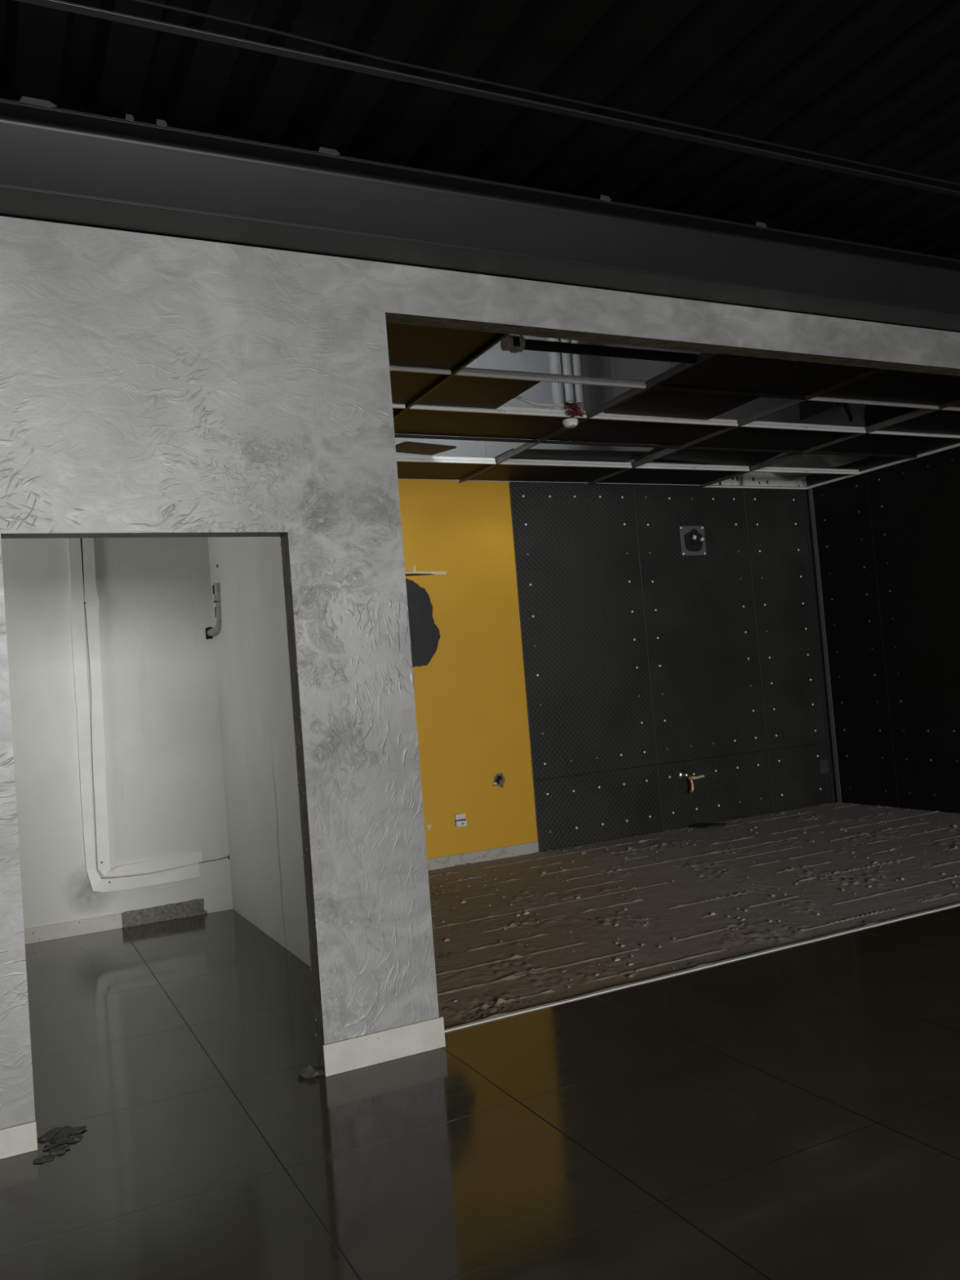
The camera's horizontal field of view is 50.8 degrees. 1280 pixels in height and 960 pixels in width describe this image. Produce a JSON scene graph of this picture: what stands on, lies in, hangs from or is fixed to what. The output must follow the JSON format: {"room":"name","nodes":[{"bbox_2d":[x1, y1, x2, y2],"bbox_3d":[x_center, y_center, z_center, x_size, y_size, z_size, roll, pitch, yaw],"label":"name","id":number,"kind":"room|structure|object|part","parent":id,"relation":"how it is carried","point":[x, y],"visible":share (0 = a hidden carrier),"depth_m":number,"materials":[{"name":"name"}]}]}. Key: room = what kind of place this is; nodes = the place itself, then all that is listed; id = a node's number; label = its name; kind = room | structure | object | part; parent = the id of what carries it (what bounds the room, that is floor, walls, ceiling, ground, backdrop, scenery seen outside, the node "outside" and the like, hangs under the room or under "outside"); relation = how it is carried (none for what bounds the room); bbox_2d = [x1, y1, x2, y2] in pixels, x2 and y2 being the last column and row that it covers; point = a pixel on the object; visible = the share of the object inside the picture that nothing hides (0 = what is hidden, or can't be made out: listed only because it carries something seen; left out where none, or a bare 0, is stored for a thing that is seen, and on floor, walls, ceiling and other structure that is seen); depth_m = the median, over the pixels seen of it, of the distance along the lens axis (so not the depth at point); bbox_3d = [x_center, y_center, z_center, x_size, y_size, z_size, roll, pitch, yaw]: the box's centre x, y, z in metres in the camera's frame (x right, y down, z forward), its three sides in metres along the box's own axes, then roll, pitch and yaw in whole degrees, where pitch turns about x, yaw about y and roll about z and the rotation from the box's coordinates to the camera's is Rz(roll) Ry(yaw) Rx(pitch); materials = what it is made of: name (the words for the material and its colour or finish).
{"room":"unfinished commercial space","nodes":[
{"label":"unfinished commercial space","id":0,"kind":"room"},
{"bbox_2d":[0,537,232,928],"bbox_3d":[-3.279,0.491,6.561,3.112,3.000,0.100,-3,-3,-26],"label":"wall","id":1,"kind":"structure","parent":0,"point":[166,793],"depth_m":6.92,"materials":[{"name":"white paint"}]},
{"bbox_2d":[23,912,122,944],"bbox_3d":[-3.427,1.948,6.306,2.268,0.100,0.012,-3,-3,-26],"label":"baseboard","id":2,"kind":"structure","parent":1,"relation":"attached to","point":[112,922],"depth_m":6.67,"materials":[{"name":"white wood"}]},
{"bbox_2d":[66,537,199,892],"bbox_3d":[-2.381,0.313,6.924,0.741,2.735,0.065,-3,-3,-26],"label":"pipe","id":3,"kind":"object","parent":1,"relation":"attached to","point":[77,602],"depth_m":6.77,"materials":[{"name":"paint"}]},
{"bbox_2d":[81,537,202,876],"bbox_3d":[-2.344,0.266,6.952,0.691,2.645,0.054,-3,-3,-26],"label":"pipe","id":4,"kind":"object","parent":1,"relation":"attached to","point":[91,606],"depth_m":6.81,"materials":[{"name":"paint"}]},
{"bbox_2d":[121,898,207,928],"bbox_3d":[-2.161,1.869,6.939,0.565,0.111,0.005,-3,-3,-26],"label":"trim","id":5,"kind":"structure","parent":1,"relation":"attached to","point":[193,907],"depth_m":6.93,"materials":[{"name":"grey stone"}]},
{"bbox_2d":[205,626,213,639],"bbox_3d":[-1.930,-0.050,7.211,0.054,0.090,0.003,-3,-3,-26],"label":"clamp","id":6,"kind":"object","parent":1,"relation":"attached to","point":[207,637],"depth_m":7.21,"materials":[{"name":"black metal"}]},
{"bbox_2d":[199,854,229,862],"bbox_3d":[-1.870,1.540,7.110,0.211,0.035,0.003,-3,-3,-26],"label":"crack","id":7,"kind":"object","parent":1,"relation":"attached to","point":[228,855],"depth_m":7.12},
{"bbox_2d":[207,536,311,966],"bbox_3d":[-1.169,0.118,5.859,0.078,3.650,3.620,-3,-3,-26],"label":"wall","id":8,"kind":"structure","parent":0,"point":[263,813],"depth_m":6.19,"materials":[{"name":"white paint"}]},
{"bbox_2d":[207,582,222,635],"bbox_3d":[-1.857,-0.212,7.096,0.080,0.350,0.297,-3,-3,-26],"label":"pipe stub","id":9,"kind":"object","parent":8,"relation":"attached to","point":[216,588],"visible":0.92,"depth_m":6.98,"materials":[{"name":"plastic"}]},
{"bbox_2d":[213,582,220,601],"bbox_3d":[-1.810,-0.332,7.002,0.068,0.128,0.071,-3,-3,-26],"label":"socket","id":10,"kind":"object","parent":9,"relation":"attached to","point":[216,588],"depth_m":6.97,"materials":[{"name":"plastic"}]},
{"bbox_2d":[0,802,959,1279],"bbox_3d":[2.511,1.398,1.636,12.200,0.157,14.230,-3,-3,-26],"label":"floor","id":11,"kind":"structure","parent":0,"point":[793,1113],"depth_m":3.62,"materials":[{"name":"tile"}]},
{"bbox_2d":[32,1125,87,1163],"bbox_3d":[-1.431,1.718,3.451,0.166,0.032,0.269,-4,-3,-21],"label":"mortar patch","id":12,"kind":"object","parent":11,"relation":"on","point":[57,1135],"visible":1,"depth_m":3.47,"materials":[{"name":"grey concrete"}]},
{"bbox_2d":[297,1064,324,1078],"bbox_3d":[-0.648,1.665,3.894,0.111,0.064,0.084,-3,-3,-26],"label":"lump","id":13,"kind":"object","parent":11,"relation":"on","point":[310,1071],"visible":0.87,"depth_m":3.87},
{"bbox_2d":[432,812,958,1002],"bbox_3d":[1.675,1.636,7.165,5.749,0.024,3.388,-3,-3,-26],"label":"crumbs","id":14,"kind":"object","parent":11,"relation":"on","point":[954,825],"visible":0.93,"depth_m":6.34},
{"bbox_2d":[444,902,959,1031],"bbox_3d":[2.442,1.508,5.565,5.952,0.025,0.052,-3,-3,-26],"label":"trim","id":15,"kind":"structure","parent":11,"relation":"on","point":[496,1016],"depth_m":4.82,"materials":[{"name":"silver metal"}]},
{"bbox_2d":[690,822,725,827],"bbox_3d":[2.060,1.682,9.173,0.297,0.016,0.183,-6,-3,32],"label":"rubber offcut","id":16,"kind":"object","parent":11,"relation":"on","point":[700,824],"visible":1,"depth_m":9.14,"materials":[{"name":"black rubber"}]},
{"bbox_2d":[0,213,959,1128],"bbox_3d":[0.850,-0.197,4.794,12.200,3.568,0.110,-3,-3,-26],"label":"wall","id":17,"kind":"structure","parent":0,"point":[152,386],"depth_m":3.97,"materials":[{"name":"grey paint"}]},
{"bbox_2d":[280,543,321,1036],"bbox_3d":[-0.699,0.582,3.968,0.006,1.960,0.112,-3,-3,-26],"label":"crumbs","id":18,"kind":"object","parent":17,"relation":"attached to","point":[280,544],"visible":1,"depth_m":3.96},
{"bbox_2d":[322,1016,445,1076],"bbox_3d":[-0.371,1.597,3.977,0.504,0.118,0.013,-3,-3,-26],"label":"baseboard","id":19,"kind":"structure","parent":17,"relation":"attached to","point":[380,1046],"depth_m":3.97,"materials":[{"name":"beige tile"}]},
{"bbox_2d":[0,0,959,259],"bbox_3d":[3.016,-2.406,0.174,12.200,0.090,10.610,-3,-3,-26],"label":"ceiling","id":20,"kind":"structure","parent":0,"point":[877,82],"depth_m":3.66,"materials":[{"name":"black metal"}]},
{"bbox_2d":[0,96,959,331],"bbox_3d":[0.794,-1.823,4.718,12.200,0.327,0.207,-3,-3,-26],"label":"steel beam","id":21,"kind":"structure","parent":20,"relation":"attached to","point":[59,164],"depth_m":4.19,"materials":[{"name":"grey metal"}]},
{"bbox_2d":[14,0,959,197],"bbox_3d":[1.122,-1.958,4.040,12.200,0.028,0.033,-3,-3,-26],"label":"pipe","id":22,"kind":"object","parent":20,"relation":"attached to","point":[55,4],"visible":1,"depth_m":3.42,"materials":[{"name":"metal"}]},
{"bbox_2d":[124,0,959,186],"bbox_3d":[1.139,-1.980,4.005,12.180,0.019,0.045,-3,-3,-26],"label":"conduit","id":23,"kind":"object","parent":20,"relation":"attached to","point":[147,2],"visible":1,"depth_m":3.49,"materials":[{"name":"black metal"}]},
{"bbox_2d":[394,333,835,859],"bbox_3d":[0.728,-0.403,8.913,6.082,4.650,0.100,-3,-3,-26],"label":"wall","id":24,"kind":"structure","parent":0,"point":[471,708],"depth_m":8.46,"materials":[{"name":"paint"}]},
{"bbox_2d":[405,577,440,667],"bbox_3d":[-0.594,-0.142,8.184,0.585,0.745,0.002,-3,-3,-26],"label":"paint patch","id":25,"kind":"object","parent":24,"relation":"attached to","point":[424,635],"visible":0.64,"depth_m":8.24,"materials":[{"name":"grey paint"}]},
{"bbox_2d":[404,564,446,575],"bbox_3d":[-0.466,-0.571,8.279,0.420,0.086,0.006,-3,-3,-26],"label":"shelf","id":26,"kind":"object","parent":24,"relation":"attached to","point":[414,573],"visible":0.85,"depth_m":8.27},
{"bbox_2d":[454,813,466,826],"bbox_3d":[-0.155,1.472,8.250,0.099,0.106,0.033,-3,-3,-26],"label":"wall outlet","id":27,"kind":"object","parent":24,"relation":"attached to","point":[460,819],"visible":1,"depth_m":8.24,"materials":[{"name":"white plastic"}]},
{"bbox_2d":[426,841,538,871],"bbox_3d":[-0.651,1.826,7.988,2.561,0.108,0.014,-3,-3,-26],"label":"baseboard","id":28,"kind":"structure","parent":24,"relation":"attached to","point":[447,861],"depth_m":8.32,"materials":[{"name":"wood"}]},
{"bbox_2d":[493,772,505,787],"bbox_3d":[0.158,1.172,8.442,0.118,0.131,0.024,-3,-3,-26],"label":"hole","id":29,"kind":"object","parent":24,"relation":"attached to","point":[499,780],"depth_m":8.44,"materials":[{"name":"paint"}]},
{"bbox_2d":[508,482,656,780],"bbox_3d":[0.924,-0.114,8.919,1.280,2.557,0.018,-3,-3,-26],"label":"wall panel","id":30,"kind":"object","parent":24,"relation":"attached to","point":[587,683],"visible":1,"depth_m":8.90,"materials":[{"name":"rubber"}]},
{"bbox_2d":[533,764,662,851],"bbox_3d":[1.049,1.459,8.852,1.280,0.596,0.018,-3,-3,-26],"label":"wall panel","id":31,"kind":"object","parent":24,"relation":"attached to","point":[597,806],"visible":1,"depth_m":8.84,"materials":[{"name":"rubber"}]},
{"bbox_2d":[632,484,766,764],"bbox_3d":[2.080,-0.181,9.493,1.296,2.557,0.018,-3,-3,-26],"label":"wall panel","id":32,"kind":"object","parent":24,"relation":"attached to","point":[706,698],"visible":1,"depth_m":9.47,"materials":[{"name":"metal"}]},
{"bbox_2d":[679,525,706,555],"bbox_3d":[2.013,-0.935,9.493,0.286,0.280,0.046,-3,-3,-26],"label":"plate","id":33,"kind":"object","parent":32,"relation":"attached to","point":[692,538],"visible":1,"depth_m":9.50,"materials":[{"name":"metal"}]},
{"bbox_2d":[703,485,806,489],"bbox_3d":[2.702,-1.490,9.889,1.297,0.013,0.023,-3,-3,-26],"label":"trim","id":34,"kind":"structure","parent":32,"relation":"attached to","point":[711,486],"depth_m":9.88,"materials":[{"name":"white paint"}]},
{"bbox_2d":[656,750,772,831],"bbox_3d":[2.205,1.392,9.426,1.296,0.596,0.018,-3,-3,-26],"label":"wall panel","id":35,"kind":"object","parent":24,"relation":"attached to","point":[735,786],"visible":1,"depth_m":9.42,"materials":[{"name":"metal"}]},
{"bbox_2d":[679,769,704,793],"bbox_3d":[1.944,1.290,9.243,0.217,0.207,0.108,-3,-3,-26],"label":"tap","id":36,"kind":"object","parent":35,"relation":"attached to","point":[683,775],"visible":1,"depth_m":9.20,"materials":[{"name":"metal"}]},
{"bbox_3d":[1.921,1.314,9.197,0.050,0.158,0.050,-3,-3,-26],"label":"spout","id":37,"kind":"part","parent":36,"relation":"part of","materials":[{"name":"orange metal"}]},
{"bbox_3d":[1.973,1.254,9.236,0.168,0.038,0.038,-3,-3,-26],"label":"lever","id":38,"kind":"part","parent":36,"relation":"part of","materials":[{"name":"gold metal"}]},
{"bbox_2d":[696,458,802,487],"bbox_3d":[2.648,-1.676,9.895,1.300,0.335,0.017,-3,-3,-26],"label":"board","id":39,"kind":"object","parent":24,"relation":"attached to","point":[750,478],"visible":0.36,"depth_m":9.94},
{"bbox_2d":[742,488,826,750],"bbox_3d":[3.006,-0.235,9.953,0.767,2.557,0.018,-3,-3,-26],"label":"wall panel","id":40,"kind":"object","parent":24,"relation":"attached to","point":[783,597],"visible":1,"depth_m":9.94,"materials":[{"name":"metal"}]},
{"bbox_2d":[767,742,831,812],"bbox_3d":[3.131,1.339,9.886,0.767,0.596,0.018,-3,-3,-26],"label":"wall panel","id":41,"kind":"object","parent":24,"relation":"attached to","point":[796,779],"visible":1,"depth_m":9.87,"materials":[{"name":"metal"}]},
{"bbox_2d":[819,760,829,773],"bbox_3d":[3.415,1.256,10.025,0.109,0.129,0.006,-3,-3,-26],"label":"blank plate","id":42,"kind":"object","parent":41,"relation":"attached to","point":[824,764],"visible":1,"depth_m":10.02,"materials":[{"name":"grey plastic"}]},
{"bbox_2d":[803,489,833,802],"bbox_3d":[3.383,0.047,10.108,0.007,3.155,0.006,-3,-3,-26],"label":"trim","id":43,"kind":"structure","parent":24,"relation":"attached to","point":[803,490],"depth_m":10.10,"materials":[{"name":"black metal"}]},
{"bbox_2d":[604,385,761,419],"bbox_3d":[1.345,-1.557,6.623,0.860,0.015,0.620,-3,-3,-25],"label":"tile","id":44,"kind":"structure","parent":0,"point":[653,402],"depth_m":6.64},
{"bbox_2d":[799,396,959,813],"bbox_3d":[4.222,-0.695,8.577,0.100,4.650,3.620,-3,-3,-26],"label":"wall","id":45,"kind":"structure","parent":0,"point":[807,408],"depth_m":9.91,"materials":[{"name":"black"}]},
{"bbox_2d":[808,488,841,802],"bbox_3d":[3.441,0.042,10.087,0.005,3.155,0.053,-3,-3,-26],"label":"trim","id":46,"kind":"structure","parent":45,"relation":"attached to","point":[810,491],"depth_m":10.08,"materials":[{"name":"metal"}]},
{"bbox_2d":[807,472,893,742],"bbox_3d":[3.571,-0.286,9.801,0.018,2.557,0.766,-3,-3,-26],"label":"wall panel","id":47,"kind":"object","parent":45,"relation":"attached to","point":[842,508],"visible":1,"depth_m":9.76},
{"bbox_2d":[831,742,899,807],"bbox_3d":[3.696,1.287,9.733,0.018,0.596,0.766,-3,-3,-26],"label":"wall panel","id":48,"kind":"object","parent":45,"relation":"attached to","point":[867,771],"visible":1,"depth_m":9.69,"materials":[{"name":"black"}]},
{"bbox_2d":[866,446,959,744],"bbox_3d":[4.025,-0.362,8.878,0.018,2.557,1.288,-3,-3,-26],"label":"wall panel","id":49,"kind":"object","parent":45,"relation":"attached to","point":[915,504],"visible":1,"depth_m":9.04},
{"bbox_2d":[805,443,959,489],"bbox_3d":[4.077,-1.662,8.588,0.023,0.026,3.587,-3,-3,-26],"label":"trim","id":50,"kind":"structure","parent":49,"relation":"attached to","point":[957,444],"depth_m":9.29,"materials":[{"name":"white paint"}]},
{"bbox_2d":[893,743,959,813],"bbox_3d":[4.150,1.212,8.811,0.018,0.596,1.288,-3,-3,-26],"label":"wall panel","id":51,"kind":"object","parent":45,"relation":"attached to","point":[928,775],"visible":1,"depth_m":9.07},
{"bbox_3d":[-0.090,-2.819,6.686,9.272,0.100,3.720,-3,-3,-26],"label":"ceiling","id":52,"kind":"structure","parent":0,"visible":0},
{"bbox_2d":[392,333,509,419],"bbox_3d":[-0.585,-2.061,6.322,0.018,1.361,3.596,-3,-3,-26],"label":"main tee","id":53,"kind":"object","parent":52,"relation":"hanging from","point":[500,336],"visible":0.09,"depth_m":5.49,"materials":[{"name":"grey metal"}]},
{"bbox_2d":[392,404,402,413],"bbox_3d":[-0.946,-1.385,6.228,0.788,0.014,0.642,-3,-3,-26],"label":"tile","id":54,"kind":"structure","parent":53,"relation":"on","point":[394,410],"depth_m":6.20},
{"bbox_2d":[391,403,405,408],"bbox_3d":[-0.805,-1.401,5.929,0.784,0.046,0.017,-3,-3,-26],"label":"cross tee","id":55,"kind":"object","parent":53,"relation":"attached to","point":[394,405],"visible":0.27,"depth_m":6.08,"materials":[{"name":"white paint"}]},
{"bbox_2d":[389,365,450,404],"bbox_3d":[-0.654,-1.433,5.635,0.788,0.014,0.647,-3,-3,-26],"label":"tile","id":56,"kind":"structure","parent":53,"relation":"on","point":[406,386],"depth_m":5.70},
{"bbox_2d":[389,364,451,374],"bbox_3d":[-0.513,-1.450,5.334,0.784,0.046,0.017,-3,-3,-26],"label":"cross tee","id":57,"kind":"object","parent":53,"relation":"attached to","point":[397,368],"visible":0.34,"depth_m":5.42,"materials":[{"name":"white paint"}]},
{"bbox_2d":[386,322,500,369],"bbox_3d":[-0.363,-1.482,5.042,0.788,0.014,0.642,-3,-3,-26],"label":"tile","id":58,"kind":"structure","parent":53,"relation":"on","point":[408,345],"depth_m":5.08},
{"bbox_2d":[394,433,537,443],"bbox_3d":[-0.155,-1.407,6.987,1.263,0.046,0.016,-3,-3,-26],"label":"cross tee","id":59,"kind":"object","parent":53,"relation":"attached to","point":[397,435],"visible":0.44,"depth_m":7.00,"materials":[{"name":"grey metal"}]},
{"bbox_2d":[415,370,540,408],"bbox_3d":[-0.026,-1.470,5.947,0.600,0.014,0.640,-3,-3,-26],"label":"tile","id":60,"kind":"structure","parent":53,"relation":"on","point":[462,391],"depth_m":5.96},
{"bbox_2d":[546,337,587,442],"bbox_3d":[0.699,-2.181,8.243,0.320,1.158,0.124,-3,-3,-26],"label":"pipes","id":61,"kind":"object","parent":52,"relation":"hanging from","point":[571,363],"visible":0.3,"depth_m":8.19,"materials":[{"name":"paint"}]},
{"bbox_2d":[459,338,717,483],"bbox_3d":[0.570,-2.127,6.896,0.018,1.361,3.596,-3,-3,-26],"label":"main tee","id":62,"kind":"object","parent":52,"relation":"hanging from","point":[702,357],"visible":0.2,"depth_m":6.44,"materials":[{"name":"grey metal"}]},
{"bbox_2d":[395,455,495,464],"bbox_3d":[-0.447,-1.358,7.580,1.263,0.046,0.017,-3,-3,-26],"label":"cross tee","id":63,"kind":"object","parent":62,"relation":"attached to","point":[407,458],"visible":0.59,"depth_m":7.67,"materials":[{"name":"white paint"}]},
{"bbox_2d":[395,440,456,455],"bbox_3d":[-0.441,-1.387,7.323,0.402,0.069,0.399,-3,-3,-30],"label":"tile","id":64,"kind":"structure","parent":63,"relation":"on","point":[411,447],"depth_m":7.27,"materials":[{"name":"brown"}]},
{"bbox_2d":[396,457,495,479],"bbox_3d":[-0.598,-1.341,7.886,1.279,0.014,0.664,-3,-3,-26],"label":"tile","id":65,"kind":"structure","parent":62,"relation":"on","point":[420,470],"depth_m":8.02,"materials":[{"name":"brown"}]},
{"bbox_2d":[393,404,579,439],"bbox_3d":[-0.011,-1.439,6.692,1.279,0.014,0.642,-3,-3,-26],"label":"tile","id":66,"kind":"structure","parent":62,"relation":"on","point":[411,421],"depth_m":6.71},
{"bbox_2d":[408,404,586,418],"bbox_3d":[0.135,-1.455,6.396,1.263,0.046,0.017,-3,-3,-26],"label":"cross tee","id":67,"kind":"object","parent":62,"relation":"attached to","point":[508,411],"visible":0.82,"depth_m":6.41,"materials":[{"name":"white paint"}]},
{"bbox_2d":[562,400,586,428],"bbox_3d":[0.612,-1.467,6.583,0.169,0.169,0.104,-3,-3,-26],"label":"smoke detector","id":68,"kind":"object","parent":67,"relation":"hanging from","point":[569,423],"visible":1,"depth_m":6.57,"materials":[{"name":"white plastic"}]},
{"bbox_2d":[514,395,563,407],"bbox_3d":[0.332,-1.531,6.416,0.459,0.087,0.024,-3,-3,-30],"label":"conduit","id":69,"kind":"object","parent":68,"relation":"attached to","point":[553,405],"visible":0.76,"depth_m":6.43,"materials":[{"name":"white plastic"}]},
{"bbox_2d":[454,367,645,388],"bbox_3d":[0.428,-1.504,5.801,1.263,0.046,0.017,-3,-3,-26],"label":"cross tee","id":70,"kind":"object","parent":62,"relation":"attached to","point":[476,372],"visible":0.91,"depth_m":5.78,"materials":[{"name":"white paint"}]},
{"bbox_2d":[493,448,648,462],"bbox_3d":[0.721,-1.466,8.058,1.220,0.015,0.400,-3,-1,-24],"label":"tile","id":71,"kind":"structure","parent":62,"relation":"on","point":[529,454],"depth_m":8.01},
{"bbox_2d":[500,334,697,364],"bbox_3d":[0.663,-1.536,5.370,1.205,0.120,0.089,-3,-3,-26],"label":"pipe","id":72,"kind":"object","parent":62,"relation":"attached to","point":[513,344],"visible":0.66,"depth_m":5.32,"materials":[{"name":"metal"}]},
{"bbox_2d":[589,412,737,426],"bbox_3d":[1.284,-1.522,6.967,1.251,0.046,0.017,-3,-3,-26],"label":"cross tee","id":73,"kind":"object","parent":62,"relation":"attached to","point":[601,415],"visible":1,"depth_m":6.96,"materials":[{"name":"white paint"}]},
{"bbox_2d":[588,356,886,485],"bbox_3d":[1.714,-2.194,7.464,0.018,1.361,3.596,-3,-3,-26],"label":"main tee","id":74,"kind":"object","parent":52,"relation":"hanging from","point":[790,402],"visible":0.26,"depth_m":7.14,"materials":[{"name":"grey metal"}]},
{"bbox_2d":[467,461,624,482],"bbox_3d":[0.551,-1.408,8.457,1.267,0.014,0.664,-3,-3,-26],"label":"tile","id":75,"kind":"structure","parent":74,"relation":"on","point":[499,472],"depth_m":8.49,"materials":[{"name":"brown"}]},
{"bbox_2d":[498,458,631,468],"bbox_3d":[0.702,-1.425,8.151,1.251,0.046,0.017,-3,-3,-26],"label":"cross tee","id":76,"kind":"object","parent":74,"relation":"attached to","point":[516,461],"visible":1,"depth_m":8.15,"materials":[{"name":"white paint"}]},
{"bbox_2d":[540,440,680,448],"bbox_3d":[0.994,-1.474,7.558,1.251,0.046,0.016,-3,-3,-26],"label":"cross tee","id":77,"kind":"object","parent":74,"relation":"attached to","point":[554,442],"visible":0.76,"depth_m":7.55,"materials":[{"name":"grey metal"}]},
{"bbox_2d":[546,415,728,444],"bbox_3d":[1.138,-1.506,7.263,1.267,0.014,0.642,-3,-3,-26],"label":"tile","id":78,"kind":"structure","parent":74,"relation":"on","point":[590,429],"depth_m":7.29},
{"bbox_2d":[684,445,804,453],"bbox_3d":[2.131,-1.540,8.123,1.235,0.046,0.016,-3,-3,-26],"label":"cross tee","id":79,"kind":"object","parent":74,"relation":"attached to","point":[693,447],"visible":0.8,"depth_m":8.11,"materials":[{"name":"grey metal"}]},
{"bbox_2d":[657,353,875,395],"bbox_3d":[1.722,-1.603,6.077,1.267,0.014,0.642,-3,-3,-26],"label":"tile","id":80,"kind":"structure","parent":74,"relation":"on","point":[718,371],"depth_m":6.10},
{"bbox_2d":[701,399,959,487],"bbox_3d":[2.844,-2.259,8.025,0.018,1.361,3.596,-3,-3,-26],"label":"main tee","id":81,"kind":"object","parent":52,"relation":"hanging from","point":[922,411],"visible":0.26,"depth_m":8.01,"materials":[{"name":"grey metal"}]},
{"bbox_2d":[598,465,741,484],"bbox_3d":[1.688,-1.474,9.021,1.251,0.014,0.664,-3,-3,-26],"label":"tile","id":82,"kind":"structure","parent":81,"relation":"on","point":[657,476],"depth_m":9.06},
{"bbox_2d":[633,462,749,471],"bbox_3d":[1.839,-1.491,8.716,1.235,0.046,0.017,-3,-3,-26],"label":"cross tee","id":83,"kind":"object","parent":81,"relation":"attached to","point":[651,465],"visible":1,"depth_m":8.71,"materials":[{"name":"white paint"}]},
{"bbox_2d":[634,444,788,466],"bbox_3d":[1.979,-1.572,8.485,1.221,0.086,0.600,-4,-3,-22],"label":"tile","id":84,"kind":"structure","parent":81,"relation":"on","point":[683,455],"depth_m":8.59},
{"bbox_2d":[692,423,857,450],"bbox_3d":[2.275,-1.572,7.828,1.251,0.014,0.642,-3,-3,-26],"label":"tile","id":85,"kind":"structure","parent":81,"relation":"on","point":[740,437],"depth_m":7.86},
{"bbox_2d":[740,421,866,433],"bbox_3d":[2.421,-1.588,7.532,1.235,0.046,0.017,-3,-3,-26],"label":"cross tee","id":86,"kind":"object","parent":81,"relation":"attached to","point":[757,424],"visible":1,"depth_m":7.53,"materials":[{"name":"white paint"}]},
{"bbox_2d":[751,466,859,474],"bbox_3d":[3.005,-1.558,9.295,1.316,0.046,0.017,-3,-3,-26],"label":"cross tee","id":87,"kind":"object","parent":81,"relation":"attached to","point":[774,469],"visible":1,"depth_m":9.29,"materials":[{"name":"white paint"}]},
{"bbox_2d":[769,400,905,479],"bbox_3d":[3.312,-1.886,9.434,0.530,0.530,1.200,-3,-3,-26],"label":"duct","id":88,"kind":"object","parent":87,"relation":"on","point":[864,415],"visible":0.39,"depth_m":9.18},
{"bbox_2d":[808,396,938,409],"bbox_3d":[2.714,-1.637,6.937,1.235,0.046,0.017,-3,-3,-26],"label":"cross tee","id":89,"kind":"object","parent":81,"relation":"attached to","point":[818,398],"visible":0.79,"depth_m":6.92,"materials":[{"name":"white paint"}]},
{"bbox_2d":[816,431,959,455],"bbox_3d":[3.437,-1.639,8.404,1.322,0.014,0.642,-3,-3,-26],"label":"tile","id":90,"kind":"structure","parent":81,"relation":"on","point":[868,442],"depth_m":8.44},
{"bbox_2d":[817,369,959,405],"bbox_3d":[2.858,-1.669,6.642,1.251,0.014,0.642,-3,-3,-26],"label":"tile","id":91,"kind":"structure","parent":81,"relation":"on","point":[886,385],"depth_m":6.65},
{"bbox_2d":[868,430,959,438],"bbox_3d":[3.587,-1.656,8.111,1.316,0.046,0.017,-3,-3,-26],"label":"cross tee","id":92,"kind":"object","parent":81,"relation":"attached to","point":[877,432],"visible":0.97,"depth_m":8.04,"materials":[{"name":"white paint"}]},
{"bbox_2d":[878,406,959,435],"bbox_3d":[3.728,-1.688,7.811,1.322,0.014,0.647,-3,-3,-26],"label":"tile","id":93,"kind":"structure","parent":81,"relation":"on","point":[940,421],"depth_m":7.78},
{"bbox_2d":[941,406,959,411],"bbox_3d":[3.880,-1.704,7.516,1.316,0.046,0.017,-3,-3,-26],"label":"cross tee","id":94,"kind":"object","parent":81,"relation":"attached to","point":[951,408],"visible":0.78,"depth_m":7.27,"materials":[{"name":"white paint"}]},
{"bbox_2d":[843,403,853,422],"bbox_3d":[2.683,-2.275,7.503,0.049,1.331,0.134,-6,-3,31],"label":"strap","id":95,"kind":"object","parent":52,"relation":"hanging from","point":[846,406],"visible":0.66,"depth_m":7.44,"materials":[{"name":"black metal"}]},
{"bbox_3d":[-2.316,-0.268,-2.685,0.100,3.570,10.500,-3,-3,-26],"label":"wall","id":96,"kind":"structure","parent":0,"visible":0},
{"bbox_2d":[0,1120,37,1159],"bbox_3d":[-2.970,1.759,2.686,3.291,0.094,0.013,-3,-3,-26],"label":"baseboard","id":97,"kind":"structure","parent":96,"relation":"attached to","point":[20,1139],"depth_m":3.39,"materials":[{"name":"white wood"}]}
]}

